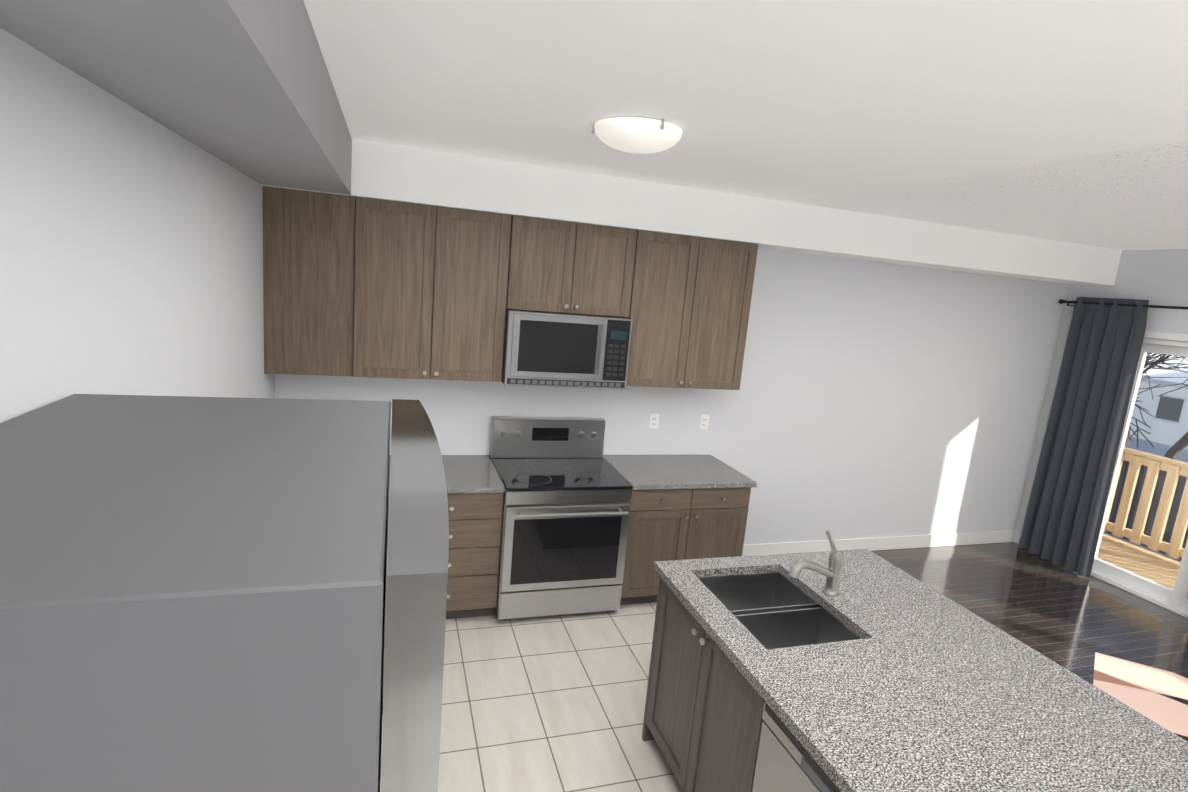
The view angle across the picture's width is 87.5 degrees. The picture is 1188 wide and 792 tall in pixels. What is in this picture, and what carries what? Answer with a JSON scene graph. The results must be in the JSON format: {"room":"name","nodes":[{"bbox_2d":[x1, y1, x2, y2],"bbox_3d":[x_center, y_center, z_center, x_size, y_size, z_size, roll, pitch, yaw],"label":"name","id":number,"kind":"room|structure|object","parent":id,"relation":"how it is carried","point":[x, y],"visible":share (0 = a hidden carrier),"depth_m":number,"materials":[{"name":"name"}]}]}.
{"room":"kitchen","nodes":[
{"label":"kitchen","id":0,"kind":"room"},
{"bbox_2d":[0,28,275,422],"bbox_3d":[-1.013,0.590,0.495,0.163,2.850,7.586,2,11,-18],"label":"wall","id":1,"kind":"structure","parent":0,"point":[131,254],"depth_m":1.64,"materials":[{"name":"white paint"}]},
{"bbox_2d":[380,602,682,791],"bbox_3d":[0.428,2.061,1.261,3.456,0.060,7.586,2,11,-18],"label":"floor","id":2,"kind":"structure","parent":0,"point":[554,703],"depth_m":3.23,"materials":[{"name":"beige tile"}]},
{"bbox_2d":[0,394,448,791],"bbox_3d":[-0.718,0.998,1.245,0.850,1.834,1.003,2,11,-18],"label":"fridge","id":3,"kind":"object","parent":2,"relation":"on","point":[196,593],"visible":1,"depth_m":0.72,"materials":[{"name":"grey metal"}]},
{"bbox_2d":[446,495,502,618],"bbox_3d":[-1.022,0.943,4.087,0.701,0.880,0.673,2,11,-18],"label":"base cabinet","id":4,"kind":"object","parent":2,"relation":"on","point":[475,521],"depth_m":3.82,"materials":[{"name":"brown wood"}]},
{"bbox_2d":[389,455,504,494],"bbox_3d":[-1.300,0.487,3.891,1.374,0.036,0.695,2,11,-18],"label":"countertop","id":5,"kind":"structure","parent":4,"relation":"on","point":[464,474],"depth_m":3.93,"materials":[{"name":"grey stone"}]},
{"bbox_2d":[490,416,632,619],"bbox_3d":[-0.261,0.818,4.236,0.826,1.200,0.791,2,11,-18],"label":"range","id":6,"kind":"object","parent":2,"relation":"on","point":[567,496],"visible":0.98,"depth_m":4.00,"materials":[{"name":"grey metal"}]},
{"bbox_2d":[620,475,750,604],"bbox_3d":[0.535,0.987,4.591,0.908,0.880,0.673,2,11,-18],"label":"base cabinet","id":7,"kind":"object","parent":2,"relation":"on","point":[684,507],"depth_m":4.24,"materials":[{"name":"brown wood"}]},
{"bbox_2d":[602,455,756,490],"bbox_3d":[0.590,0.541,4.504,0.935,0.036,0.695,2,11,-18],"label":"countertop","id":8,"kind":"structure","parent":7,"relation":"on","point":[643,472],"depth_m":4.39,"materials":[{"name":"grey stone"}]},
{"bbox_2d":[642,567,861,791],"bbox_3d":[0.967,1.424,2.387,1.029,0.880,1.585,2,11,-18],"label":"kitchen island","id":9,"kind":"object","parent":2,"relation":"on","point":[715,731],"depth_m":2.57,"materials":[{"name":"brown wood"}]},
{"bbox_2d":[654,549,988,658],"bbox_3d":[0.988,0.929,2.716,1.226,0.102,0.855,2,11,-18],"label":"island countertop","id":10,"kind":"structure","parent":9,"relation":"on","point":[866,591],"depth_m":2.72,"materials":[{"name":"grey stone"}]},
{"bbox_2d":[788,531,842,595],"bbox_3d":[0.954,0.727,2.669,0.318,0.303,0.125,2,11,-18],"label":"faucet","id":11,"kind":"object","parent":10,"relation":"on","point":[832,573],"depth_m":2.71,"materials":[{"name":"silver metal"}]},
{"bbox_2d":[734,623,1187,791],"bbox_3d":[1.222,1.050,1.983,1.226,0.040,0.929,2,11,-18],"label":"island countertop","id":12,"kind":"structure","parent":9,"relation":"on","point":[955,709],"depth_m":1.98,"materials":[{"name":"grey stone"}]},
{"bbox_2d":[276,248,1067,543],"bbox_3d":[1.129,-0.043,5.015,6.630,2.850,0.163,2,11,-18],"label":"wall","id":13,"kind":"structure","parent":0,"point":[876,400],"depth_m":5.29,"materials":[{"name":"white paint"}]},
{"bbox_2d":[263,186,370,376],"bbox_3d":[-1.650,-0.664,3.720,0.542,1.044,0.358,2,11,-18],"label":"upper cabinet","id":14,"kind":"object","parent":13,"relation":"attached to","point":[353,286],"depth_m":3.57,"materials":[{"name":"brown wood"}]},
{"bbox_2d":[367,199,526,381],"bbox_3d":[-0.994,-0.646,3.933,0.966,1.044,0.358,2,11,-18],"label":"upper cabinet","id":15,"kind":"object","parent":13,"relation":"attached to","point":[442,282],"depth_m":3.77,"materials":[{"name":"brown wood"}]},
{"bbox_2d":[0,0,1121,284],"bbox_3d":[2.346,-0.568,1.321,6.671,0.300,7.259,2,11,-18],"label":"soffit","id":16,"kind":"structure","parent":13,"relation":"attached to","point":[244,88],"depth_m":2.83,"materials":[{"name":"white paint"}]},
{"bbox_2d":[519,217,638,318],"bbox_3d":[-0.184,-0.853,4.147,0.824,0.576,0.358,2,11,-18],"label":"upper cabinet","id":17,"kind":"object","parent":13,"relation":"attached to","point":[569,267],"depth_m":3.99,"materials":[{"name":"brown wood"}]},
{"bbox_2d":[502,309,631,388],"bbox_3d":[-0.209,-0.323,4.178,0.820,0.468,0.483,2,11,-18],"label":"microwave","id":18,"kind":"object","parent":17,"relation":"attached to","point":[552,349],"visible":1,"depth_m":3.99,"materials":[{"name":"grey metal"}]},
{"bbox_2d":[648,414,658,428],"bbox_3d":[0.460,0.195,4.759,0.078,0.116,0.010,2,11,-18],"label":"outlet","id":19,"kind":"object","parent":13,"relation":"attached to","point":[653,421],"visible":1,"depth_m":4.76,"materials":[{"name":"white plastic"}]},
{"bbox_2d":[626,230,757,389],"bbox_3d":[0.591,-0.601,4.447,0.977,1.044,0.358,2,11,-18],"label":"upper cabinet","id":20,"kind":"object","parent":13,"relation":"attached to","point":[690,316],"depth_m":4.29,"materials":[{"name":"brown wood"}]},
{"bbox_2d":[699,415,708,428],"bbox_3d":[0.869,0.206,4.891,0.078,0.116,0.010,2,11,-18],"label":"outlet","id":21,"kind":"object","parent":13,"relation":"attached to","point":[704,421],"visible":1,"depth_m":4.89,"materials":[{"name":"white plastic"}]},
{"bbox_2d":[742,530,1015,555],"bbox_3d":[2.545,1.353,5.663,3.509,0.125,0.014,2,11,-18],"label":"baseboard","id":22,"kind":"structure","parent":13,"relation":"attached to","point":[914,541],"depth_m":5.70,"materials":[{"name":"white wood"}]},
{"bbox_2d":[303,0,1187,249],"bbox_3d":[2.363,-0.764,1.286,6.998,0.100,7.586,2,11,-18],"label":"ceiling","id":23,"kind":"structure","parent":0,"point":[793,101],"depth_m":2.11,"materials":[{"name":"white paint"}]},
{"bbox_2d":[591,116,681,153],"bbox_3d":[0.186,-1.099,2.652,0.375,0.099,0.383,2,11,-18],"label":"kitchen ceiling light","id":24,"kind":"object","parent":23,"relation":"attached to","point":[639,135],"visible":1,"depth_m":2.54,"materials":[{"name":"white glass"}]},
{"bbox_2d":[871,542,1187,741],"bbox_3d":[3.756,2.155,2.339,3.542,0.060,7.586,2,11,-18],"label":"floor","id":25,"kind":"structure","parent":0,"point":[1072,621],"depth_m":4.88,"materials":[{"name":"brown wood"}]},
{"bbox_2d":[1093,652,1187,736],"bbox_3d":[3.562,1.928,3.325,1.651,0.001,1.858,2,11,-18],"label":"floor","id":26,"kind":"structure","parent":25,"relation":"on","point":[1137,687],"depth_m":3.86,"materials":[{"name":"beige"}]},
{"bbox_2d":[1016,249,1187,531],"bbox_3d":[5.486,0.775,2.601,0.163,2.850,7.586,2,11,-18],"label":"wall","id":27,"kind":"structure","parent":0,"point":[1159,276],"depth_m":5.21,"materials":[{"name":"white paint"}]},
{"bbox_2d":[1014,530,1020,543],"bbox_3d":[4.284,1.451,5.954,0.016,0.125,0.483,2,11,-18],"label":"baseboard","id":28,"kind":"structure","parent":27,"relation":"attached to","point":[1017,535],"depth_m":6.17,"materials":[{"name":"white wood"}]},
{"bbox_2d":[1018,297,1187,576],"bbox_3d":[4.883,0.682,3.959,0.150,2.422,4.308,2,11,-18],"label":"curtain","id":29,"kind":"object","parent":27,"relation":"attached to","point":[1063,519],"visible":1,"depth_m":5.51,"materials":[{"name":"black fabric"}]},
{"bbox_2d":[1091,330,1187,617],"bbox_3d":[4.772,0.656,4.775,0.166,2.188,1.766,2,11,-18],"label":"sliding door","id":30,"kind":"structure","parent":27,"relation":"in","point":[1175,600],"depth_m":5.19,"materials":[{"name":"white plastic"}]},
{"label":"outside","id":31,"kind":"structure","parent":0,"visible":0},
{"bbox_2d":[1103,437,1187,561],"bbox_3d":[47.699,5.258,21.950,92.247,0.200,141.700,2,11,-18],"label":"ground","id":32,"kind":"structure","parent":31,"point":[1159,447],"depth_m":26.17,"materials":[{"name":"white snow"}]},
{"bbox_2d":[1097,447,1187,589],"bbox_3d":[5.364,1.659,5.908,1.624,5.320,3.226,2,11,-18],"label":"deck","id":33,"kind":"object","parent":32,"relation":"on","point":[1155,539],"depth_m":6.49,"materials":[{"name":"brown wood"}]},
{"bbox_2d":[1106,460,1187,559],"bbox_3d":[14.938,3.846,7.790,0.142,2.000,26.269,2,11,-18],"label":"fence","id":34,"kind":"object","parent":32,"relation":"on","point":[1140,483],"depth_m":14.27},
{"bbox_2d":[1124,352,1187,480],"bbox_3d":[17.930,-3.323,16.106,19.119,13.652,24.257,2,11,-18],"label":"trees","id":35,"kind":"object","parent":32,"relation":"on","point":[1182,445],"depth_m":17.71,"materials":[{"name":"brown plant"}]},
{"bbox_2d":[1130,352,1187,448],"bbox_3d":[28.793,-0.193,30.540,8.535,4.200,8.502,2,11,-18],"label":"house","id":36,"kind":"structure","parent":32,"relation":"on","point":[1157,416],"depth_m":27.98,"materials":[{"name":"white"}]}
]}

